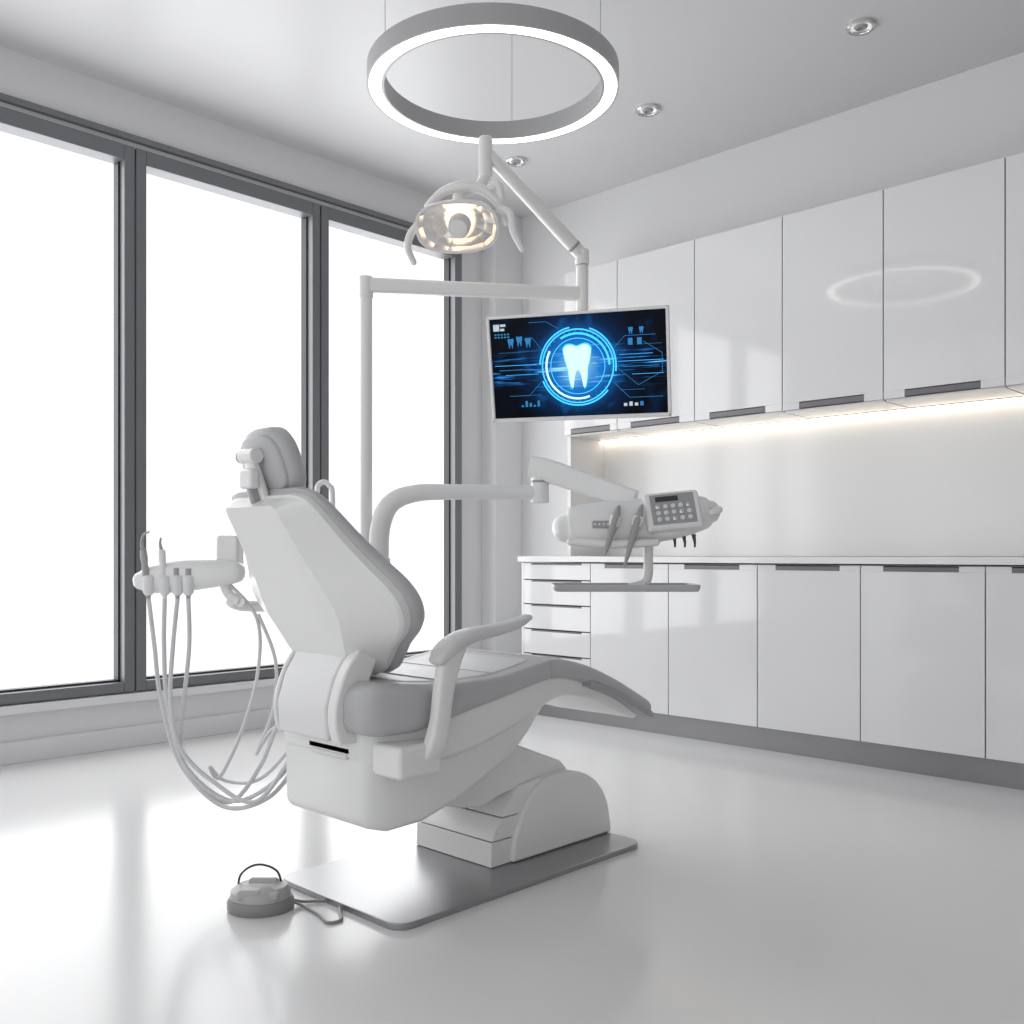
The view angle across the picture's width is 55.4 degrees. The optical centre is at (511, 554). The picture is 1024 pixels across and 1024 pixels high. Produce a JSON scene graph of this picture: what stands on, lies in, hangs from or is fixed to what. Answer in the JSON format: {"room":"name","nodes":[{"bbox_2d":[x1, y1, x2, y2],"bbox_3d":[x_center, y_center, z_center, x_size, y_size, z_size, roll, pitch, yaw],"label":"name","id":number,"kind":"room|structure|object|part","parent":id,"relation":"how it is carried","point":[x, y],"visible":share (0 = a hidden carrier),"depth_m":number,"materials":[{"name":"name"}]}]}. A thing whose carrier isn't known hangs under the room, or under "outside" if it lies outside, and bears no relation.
{"room":"dental clinic","nodes":[
{"label":"dental clinic","id":0,"kind":"room"},
{"bbox_2d":[0,46,481,255],"bbox_3d":[-2.462,-2.140,4.340,0.200,0.280,6.790,0,0,44],"label":"wall","id":1,"kind":"structure","parent":0,"point":[22,76],"depth_m":5.03,"materials":[{"name":"white paint"}]},
{"bbox_2d":[0,106,123,163],"bbox_3d":[-2.259,-1.962,4.433,0.100,0.075,0.973,0,0,44],"label":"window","id":2,"kind":"structure","parent":1,"relation":"in","point":[13,122],"depth_m":4.54,"materials":[{"name":"grey metal"}]},
{"bbox_2d":[0,708,275,765],"bbox_3d":[-2.473,0.890,4.169,0.022,0.100,6.530,0,0,44],"label":"baseboard","id":3,"kind":"structure","parent":1,"relation":"attached to","point":[27,750],"depth_m":4.73,"materials":[{"name":"white paint"}]},
{"bbox_2d":[0,92,412,227],"bbox_3d":[-2.470,-2.045,4.166,0.030,0.030,6.530,0,0,44],"label":"trim","id":4,"kind":"structure","parent":1,"relation":"attached to","point":[5,98],"depth_m":4.99,"materials":[{"name":"grey metal"}]},
{"bbox_2d":[146,151,311,218],"bbox_3d":[-1.503,-1.962,5.210,0.100,0.075,0.973,0,0,44],"label":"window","id":5,"kind":"structure","parent":1,"relation":"in","point":[157,165],"depth_m":5.15,"materials":[{"name":"grey metal"}]},
{"bbox_2d":[0,144,461,742],"bbox_3d":[-2.444,-0.530,4.322,0.250,2.940,6.790,0,0,44],"label":"window frame","id":6,"kind":"structure","parent":1,"relation":"in","point":[16,727],"depth_m":4.80,"materials":[{"name":"grey paint"}]},
{"bbox_2d":[0,679,119,692],"bbox_3d":[-2.277,0.615,4.450,0.050,0.010,0.973,0,0,44],"label":"bottom gasket","id":7,"kind":"object","parent":6,"relation":"on","point":[106,680],"visible":1,"depth_m":4.58,"materials":[{"name":"grey rubber"}]},
{"bbox_3d":[-2.259,0.645,4.433,0.100,0.050,0.973,0,0,44],"label":"frame bottom","id":8,"kind":"part","parent":6,"relation":"part of","materials":[{"name":"grey metal"}]},
{"bbox_2d":[114,162,119,681],"bbox_3d":[-1.942,-0.652,4.795,0.050,2.545,0.010,0,0,44],"label":"gasket","id":9,"kind":"object","parent":6,"relation":"attached to","point":[117,164],"visible":0.86,"depth_m":4.78,"materials":[{"name":"grey rubber"}]},
{"bbox_3d":[-1.902,-0.665,4.800,0.100,2.670,0.052,0,0,44],"label":"frame","id":10,"kind":"part","parent":6,"relation":"part of","materials":[{"name":"grey metal"}]},
{"bbox_3d":[-1.860,-0.665,4.843,0.100,2.670,0.052,0,0,44],"label":"frame","id":11,"kind":"part","parent":6,"relation":"part of","materials":[{"name":"grey metal"}]},
{"bbox_3d":[-1.503,0.645,5.210,0.100,0.050,0.973,0,0,44],"label":"frame bottom","id":12,"kind":"part","parent":6,"relation":"part of","materials":[{"name":"grey metal"}]},
{"bbox_2d":[146,663,283,678],"bbox_3d":[-1.521,0.615,5.228,0.050,0.010,0.973,0,0,44],"label":"bottom gasket","id":13,"kind":"object","parent":6,"relation":"on","point":[280,664],"visible":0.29,"depth_m":5.17,"materials":[{"name":"grey"}]},
{"bbox_2d":[301,217,307,487],"bbox_3d":[-1.185,-0.652,5.573,0.050,2.545,0.010,0,0,44],"label":"gasket","id":14,"kind":"object","parent":6,"relation":"attached to","point":[304,221],"visible":0.64,"depth_m":5.56,"materials":[{"name":"grey"}]},
{"bbox_3d":[-1.146,-0.665,5.578,0.100,2.670,0.052,0,0,44],"label":"frame","id":15,"kind":"part","parent":6,"relation":"part of","materials":[{"name":"grey metal"}]},
{"bbox_3d":[-1.104,-0.665,5.621,0.100,2.670,0.052,0,0,44],"label":"frame","id":16,"kind":"part","parent":6,"relation":"part of","materials":[{"name":"grey metal"}]},
{"bbox_2d":[406,650,431,654],"bbox_3d":[-0.762,0.615,6.008,0.050,0.010,0.980,0,0,44],"label":"bottom gasket","id":17,"kind":"object","parent":6,"relation":"on","point":[422,651],"visible":0.02,"depth_m":6.17,"materials":[{"name":"grey"}]},
{"bbox_2d":[444,259,449,636],"bbox_3d":[-0.424,-0.652,6.356,0.050,2.545,0.010,0,0,44],"label":"gasket","id":18,"kind":"object","parent":6,"relation":"attached to","point":[446,261],"visible":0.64,"depth_m":6.35,"materials":[{"name":"grey"}]},
{"bbox_3d":[-0.382,-0.665,6.364,0.100,2.670,0.060,0,0,44],"label":"frame","id":19,"kind":"part","parent":6,"relation":"part of","materials":[{"name":"grey metal"}]},
{"bbox_2d":[329,207,454,259],"bbox_3d":[-0.744,-1.962,5.991,0.100,0.075,0.980,0,0,44],"label":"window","id":20,"kind":"structure","parent":1,"relation":"in","point":[338,219],"depth_m":5.86,"materials":[{"name":"grey metal"}]},
{"bbox_2d":[482,209,521,653],"bbox_3d":[-0.067,-0.670,6.565,0.130,3.220,0.260,0,0,44],"label":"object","id":21,"kind":"structure","parent":1,"relation":"attached to","point":[502,261],"depth_m":6.49,"materials":[{"name":"white paint"}]},
{"bbox_2d":[439,253,481,649],"bbox_3d":[-0.255,-0.665,6.609,0.200,2.670,0.460,0,0,44],"label":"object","id":22,"kind":"object","parent":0,"point":[471,262],"visible":0.21,"depth_m":6.48,"materials":[{"name":"white paint"}]},
{"bbox_2d":[0,715,1023,1023],"bbox_3d":[-0.011,0.990,2.061,6.890,0.100,6.940,0,0,44],"label":"floor","id":23,"kind":"structure","parent":0,"point":[758,886],"depth_m":2.60,"materials":[{"name":"white"}]},
{"bbox_2d":[227,863,342,923],"bbox_3d":[-0.590,0.884,2.584,0.336,0.112,0.156,0,0,11],"label":"foot pedal","id":24,"kind":"object","parent":23,"relation":"on","point":[255,897],"visible":1,"depth_m":2.55,"materials":[{"name":"grey plastic"}]},
{"bbox_3d":[-0.676,0.864,2.619,0.123,0.072,0.005,0,0,0],"label":"carry handle","id":25,"kind":"part","parent":24,"relation":"part of","materials":[{"name":"grey metal"}]},
{"bbox_2d":[226,264,638,611],"bbox_3d":[-0.240,-0.225,3.175,1.291,1.530,0.334,0,0,-5],"label":"support arms","id":26,"kind":"object","parent":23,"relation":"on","point":[543,471],"visible":0.61,"depth_m":3.21,"materials":[{"name":"white metal"}]},
{"bbox_2d":[133,531,286,810],"bbox_3d":[-0.870,0.350,2.937,0.547,0.842,0.171,0,0,4],"label":"holder","id":27,"kind":"object","parent":26,"relation":"attached to","point":[178,577],"visible":0.93,"depth_m":2.91,"materials":[{"name":"white plastic"}]},
{"bbox_2d":[142,575,153,594],"bbox_3d":[-1.081,0.090,2.902,0.036,0.060,0.036,0,0,0],"label":"socket","id":28,"kind":"object","parent":27,"relation":"attached to","point":[147,580],"depth_m":2.89,"materials":[{"name":"white plastic"}]},
{"bbox_2d":[158,575,169,594],"bbox_3d":[-1.032,0.090,2.902,0.036,0.060,0.036,0,0,0],"label":"socket","id":29,"kind":"object","parent":27,"relation":"attached to","point":[163,580],"depth_m":2.89,"materials":[{"name":"white plastic"}]},
{"bbox_2d":[171,575,182,594],"bbox_3d":[-0.995,0.090,2.902,0.036,0.060,0.036,0,0,0],"label":"socket","id":30,"kind":"object","parent":27,"relation":"attached to","point":[176,580],"depth_m":2.89,"materials":[{"name":"white plastic"}]},
{"bbox_2d":[182,575,193,594],"bbox_3d":[-0.963,0.090,2.902,0.036,0.060,0.036,0,0,0],"label":"socket","id":31,"kind":"object","parent":27,"relation":"attached to","point":[187,580],"depth_m":2.89,"materials":[{"name":"white plastic"}]},
{"bbox_3d":[-0.670,0.151,3.089,0.465,0.052,0.067,0,0,-33],"label":"support arm","id":32,"kind":"part","parent":26,"relation":"part of","materials":[{"name":"white plastic"}]},
{"bbox_3d":[-0.590,-0.047,3.203,0.114,0.404,0.018,0,0,-1],"label":"cup filler spout","id":33,"kind":"part","parent":26,"relation":"part of","materials":[{"name":"white plastic"}]},
{"bbox_3d":[-0.484,-0.203,3.232,0.042,1.385,0.042,0,0,44],"label":"post","id":34,"kind":"part","parent":26,"relation":"part of","materials":[{"name":"white plastic"}]},
{"bbox_3d":[-0.188,0.043,3.218,0.568,0.555,0.068,0,0,-4],"label":"gooseneck arm","id":35,"kind":"part","parent":26,"relation":"part of","materials":[{"name":"white plastic"}]},
{"bbox_3d":[-0.122,-0.893,3.286,0.732,0.050,0.040,0,0,-8],"label":"arm","id":36,"kind":"part","parent":26,"relation":"part of","materials":[{"name":"white plastic"}]},
{"bbox_2d":[404,135,588,265],"bbox_3d":[-0.042,-1.154,3.239,0.312,0.432,0.586,0,0,44],"label":"light","id":37,"kind":"object","parent":26,"relation":"attached to","point":[459,224],"depth_m":3.14,"materials":[{"name":"white plastic"}]},
{"bbox_2d":[486,305,671,422],"bbox_3d":[0.238,-0.649,3.318,0.610,0.359,0.165,0,14,15],"label":"monitor","id":38,"kind":"object","parent":26,"relation":"attached to","point":[615,363],"depth_m":3.24,"materials":[{"name":"blue glass"}]},
{"bbox_3d":[0.230,-0.239,3.197,0.374,0.179,0.055,0,0,21],"label":"parallelogram arm","id":39,"kind":"part","parent":26,"relation":"part of","materials":[{"name":"white plastic"}]},
{"bbox_2d":[551,490,722,591],"bbox_3d":[0.380,-0.043,2.992,0.513,0.306,0.264,0,0,0],"label":"console","id":40,"kind":"object","parent":26,"relation":"attached to","point":[647,521],"depth_m":2.90},
{"bbox_2d":[226,427,652,929],"bbox_3d":[-0.173,0.308,2.925,0.690,1.264,1.404,0,0,44],"label":"dental chair","id":41,"kind":"object","parent":23,"relation":"on","point":[379,738],"depth_m":2.58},
{"bbox_2d":[518,556,1023,789],"bbox_3d":[1.932,0.474,4.368,4.700,0.932,0.616,0,0,44],"label":"base cabinet","id":42,"kind":"object","parent":23,"relation":"on","point":[915,665],"visible":0.88,"depth_m":4.50,"materials":[{"name":"white laminate"}]},
{"bbox_3d":[0.271,0.438,5.996,0.016,0.785,0.596,0,0,44],"label":"panel","id":43,"kind":"part","parent":42,"relation":"part of","materials":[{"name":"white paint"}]},
{"bbox_3d":[0.258,0.100,5.605,0.505,0.083,0.016,0,0,44],"label":"drawer","id":44,"kind":"part","parent":42,"relation":"part of","materials":[{"name":"white laminate"}]},
{"bbox_3d":[0.258,0.221,5.605,0.505,0.127,0.016,0,0,44],"label":"drawer","id":45,"kind":"part","parent":42,"relation":"part of","materials":[{"name":"white laminate"}]},
{"bbox_3d":[0.258,0.364,5.605,0.505,0.129,0.016,0,0,44],"label":"drawer","id":46,"kind":"part","parent":42,"relation":"part of","materials":[{"name":"white laminate"}]},
{"bbox_3d":[0.258,0.509,5.605,0.505,0.129,0.016,0,0,44],"label":"drawer","id":47,"kind":"part","parent":42,"relation":"part of","materials":[{"name":"white laminate"}]},
{"bbox_3d":[0.258,0.709,5.605,0.505,0.238,0.016,0,0,44],"label":"drawer","id":48,"kind":"part","parent":42,"relation":"part of","materials":[{"name":"white paint"}]},
{"bbox_3d":[0.478,0.060,5.391,0.099,0.024,0.016,0,0,44],"label":"door","id":49,"kind":"part","parent":42,"relation":"part of","materials":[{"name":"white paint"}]},
{"bbox_3d":[0.628,0.450,5.245,0.518,0.756,0.016,0,0,44],"label":"door","id":50,"kind":"part","parent":42,"relation":"part of","materials":[{"name":"white paint"}]},
{"bbox_3d":[0.778,0.060,5.099,0.099,0.024,0.016,0,0,44],"label":"door","id":51,"kind":"part","parent":42,"relation":"part of","materials":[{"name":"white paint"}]},
{"bbox_3d":[0.852,0.060,5.027,0.096,0.024,0.016,0,0,44],"label":"door","id":52,"kind":"part","parent":42,"relation":"part of","materials":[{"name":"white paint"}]},
{"bbox_3d":[1.001,0.450,4.883,0.512,0.756,0.016,0,0,44],"label":"door","id":53,"kind":"part","parent":42,"relation":"part of","materials":[{"name":"white paint"}]},
{"bbox_3d":[1.150,0.060,4.737,0.096,0.024,0.016,0,0,44],"label":"door","id":54,"kind":"part","parent":42,"relation":"part of","materials":[{"name":"white paint"}]},
{"bbox_3d":[1.222,0.060,4.668,0.094,0.024,0.016,0,0,44],"label":"door","id":55,"kind":"part","parent":42,"relation":"part of","materials":[{"name":"white paint"}]},
{"bbox_2d":[518,556,1023,564],"bbox_3d":[1.932,0.024,4.368,4.700,0.032,0.616,0,0,44],"label":"countertop","id":56,"kind":"structure","parent":42,"relation":"on","point":[633,559],"depth_m":4.55,"materials":[{"name":"white stone"}]},
{"bbox_3d":[1.370,0.450,4.524,0.508,0.756,0.016,0,0,44],"label":"door","id":57,"kind":"part","parent":42,"relation":"part of","materials":[{"name":"white paint"}]},
{"bbox_3d":[1.518,0.060,4.379,0.094,0.024,0.016,0,0,44],"label":"door","id":58,"kind":"part","parent":42,"relation":"part of","materials":[{"name":"white paint"}]},
{"bbox_3d":[1.592,0.060,4.308,0.101,0.024,0.016,0,0,44],"label":"door","id":59,"kind":"part","parent":42,"relation":"part of","materials":[{"name":"white paint"}]},
{"bbox_3d":[1.743,0.450,4.161,0.522,0.756,0.016,0,0,44],"label":"door","id":60,"kind":"part","parent":42,"relation":"part of","materials":[{"name":"white paint"}]},
{"bbox_3d":[1.894,0.060,4.014,0.101,0.024,0.016,0,0,44],"label":"door","id":61,"kind":"part","parent":42,"relation":"part of","materials":[{"name":"white paint"}]},
{"bbox_3d":[1.968,0.060,3.942,0.098,0.024,0.016,0,0,44],"label":"door","id":62,"kind":"part","parent":42,"relation":"part of","materials":[{"name":"white paint"}]},
{"bbox_3d":[2.118,0.450,3.796,0.515,0.756,0.016,0,0,44],"label":"door","id":63,"kind":"part","parent":42,"relation":"part of","materials":[{"name":"white paint"}]},
{"bbox_2d":[0,0,1023,217],"bbox_3d":[-0.011,-2.340,2.061,6.890,0.120,6.940,0,0,44],"label":"ceiling","id":64,"kind":"structure","parent":0,"point":[722,75],"depth_m":4.55,"materials":[{"name":"white paint"}]},
{"bbox_2d":[367,0,618,144],"bbox_3d":[-0.070,-2.006,3.650,0.936,0.549,0.936,0,0,44],"label":"ring pendant light","id":65,"kind":"object","parent":64,"relation":"hanging from","point":[418,30],"visible":0.98,"depth_m":3.42,"materials":[{"name":"grey"}]},
{"bbox_2d":[505,156,526,166],"bbox_3d":[0.024,-2.272,5.640,0.123,0.016,0.123,0,0,44],"label":"recessed light","id":66,"kind":"object","parent":64,"relation":"in","point":[514,161],"visible":0.98,"depth_m":5.62,"materials":[{"name":"silver metal"}]},
{"bbox_2d":[636,103,659,116],"bbox_3d":[0.694,-2.272,4.988,0.123,0.016,0.123,0,0,44],"label":"recessed light","id":67,"kind":"object","parent":64,"relation":"in","point":[648,109],"visible":1,"depth_m":4.97,"materials":[{"name":"silver metal"}]},
{"bbox_2d":[846,18,875,35],"bbox_3d":[1.502,-2.272,4.202,0.123,0.016,0.123,0,0,44],"label":"recessed light","id":68,"kind":"object","parent":64,"relation":"in","point":[861,26],"visible":1,"depth_m":4.19,"materials":[{"name":"silver metal"}]},
{"bbox_2d":[522,52,1023,562],"bbox_3d":[2.356,-0.670,4.495,6.890,3.220,0.150,0,0,44],"label":"wall","id":69,"kind":"structure","parent":0,"point":[975,116],"depth_m":5.28,"materials":[{"name":"white paint"}]},
{"bbox_2d":[564,152,1023,555],"bbox_3d":[2.073,-0.842,4.412,4.560,1.696,0.356,0,0,44],"label":"upper cabinet","id":70,"kind":"object","parent":69,"relation":"attached to","point":[911,294],"visible":0.98,"depth_m":4.80,"materials":[{"name":"white laminate"}]},
{"bbox_3d":[0.339,-0.737,5.861,0.050,0.034,0.016,0,0,44],"label":"door","id":71,"kind":"part","parent":70,"relation":"part of","materials":[{"name":"white paint"}]},
{"bbox_3d":[0.464,-1.222,5.739,0.397,0.936,0.016,0,0,44],"label":"door","id":72,"kind":"part","parent":70,"relation":"part of","materials":[{"name":"white paint"}]},
{"bbox_3d":[0.568,-0.716,5.846,0.393,0.008,0.278,0,0,44],"label":"under panel","id":73,"kind":"part","parent":70,"relation":"part of","materials":[{"name":"white laminate"}]},
{"bbox_3d":[0.588,-0.737,5.619,0.050,0.034,0.016,0,0,44],"label":"door","id":74,"kind":"part","parent":70,"relation":"part of","materials":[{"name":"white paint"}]},
{"bbox_3d":[0.643,-0.737,5.565,0.094,0.034,0.016,0,0,44],"label":"door","id":75,"kind":"part","parent":70,"relation":"part of","materials":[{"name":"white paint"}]},
{"bbox_3d":[0.795,-1.222,5.417,0.518,0.936,0.016,0,0,44],"label":"door","id":76,"kind":"part","parent":70,"relation":"part of","materials":[{"name":"white paint"}]},
{"bbox_3d":[0.899,-0.716,5.524,0.514,0.008,0.278,0,0,44],"label":"under panel","id":77,"kind":"part","parent":70,"relation":"part of","materials":[{"name":"white"}]},
{"bbox_3d":[0.947,-0.737,5.269,0.094,0.034,0.016,0,0,44],"label":"door","id":78,"kind":"part","parent":70,"relation":"part of","materials":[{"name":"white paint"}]},
{"bbox_3d":[1.017,-0.737,5.201,0.091,0.034,0.016,0,0,44],"label":"door","id":79,"kind":"part","parent":70,"relation":"part of","materials":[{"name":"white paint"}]},
{"bbox_3d":[1.168,-1.222,5.055,0.512,0.936,0.016,0,0,44],"label":"door","id":80,"kind":"part","parent":70,"relation":"part of","materials":[{"name":"white paint"}]},
{"bbox_3d":[1.272,-0.716,5.161,0.508,0.008,0.278,0,0,44],"label":"under panel","id":81,"kind":"part","parent":70,"relation":"part of","materials":[{"name":"white laminate"}]},
{"bbox_3d":[1.319,-0.737,4.908,0.091,0.034,0.016,0,0,44],"label":"door","id":82,"kind":"part","parent":70,"relation":"part of","materials":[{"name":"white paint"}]},
{"bbox_3d":[1.387,-0.737,4.842,0.089,0.034,0.016,0,0,44],"label":"door","id":83,"kind":"part","parent":70,"relation":"part of","materials":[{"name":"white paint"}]},
{"bbox_2d":[600,396,1023,442],"bbox_3d":[2.176,-0.711,4.511,4.510,0.017,0.039,0,0,44],"label":"strip light","id":84,"kind":"object","parent":70,"relation":"attached to","point":[1017,397],"visible":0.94,"depth_m":5.02,"materials":[{"name":"emissive plastic diffuser"},{"name":"led"}]},
{"bbox_3d":[1.537,-1.222,4.696,0.508,0.936,0.016,0,0,44],"label":"door","id":85,"kind":"part","parent":70,"relation":"part of","materials":[{"name":"white paint"}]},
{"bbox_3d":[1.641,-0.716,4.802,0.504,0.008,0.278,0,0,44],"label":"under panel","id":86,"kind":"part","parent":70,"relation":"part of","materials":[{"name":"white"}]},
{"bbox_3d":[1.687,-0.737,4.550,0.089,0.034,0.016,0,0,44],"label":"door","id":87,"kind":"part","parent":70,"relation":"part of","materials":[{"name":"white paint"}]},
{"bbox_3d":[1.757,-0.737,4.481,0.096,0.034,0.016,0,0,44],"label":"door","id":88,"kind":"part","parent":70,"relation":"part of","materials":[{"name":"white paint"}]},
{"bbox_3d":[1.910,-1.222,4.333,0.522,0.936,0.016,0,0,44],"label":"door","id":89,"kind":"part","parent":70,"relation":"part of","materials":[{"name":"white paint"}]},
{"bbox_3d":[2.014,-0.716,4.440,0.518,0.008,0.278,0,0,44],"label":"under panel","id":90,"kind":"part","parent":70,"relation":"part of","materials":[{"name":"white"}]},
{"bbox_3d":[2.063,-0.737,4.184,0.096,0.034,0.016,0,0,44],"label":"door","id":91,"kind":"part","parent":70,"relation":"part of","materials":[{"name":"white paint"}]},
{"bbox_3d":[2.134,-0.737,4.115,0.092,0.034,0.016,0,0,44],"label":"door","id":92,"kind":"part","parent":70,"relation":"part of","materials":[{"name":"white paint"}]},
{"bbox_3d":[2.285,-1.222,3.968,0.515,0.936,0.016,0,0,44],"label":"door","id":93,"kind":"part","parent":70,"relation":"part of","materials":[{"name":"white paint"}]},
{"bbox_3d":[2.389,-0.716,4.075,0.511,0.008,0.278,0,0,44],"label":"under panel","id":94,"kind":"part","parent":70,"relation":"part of","materials":[{"name":"white"}]},
{"bbox_2d":[604,399,1023,555],"bbox_3d":[2.202,-0.357,4.527,4.535,0.726,0.010,0,0,44],"label":"backsplash","id":95,"kind":"structure","parent":69,"relation":"attached to","point":[947,481],"depth_m":4.97,"materials":[{"name":"white"}]}
]}

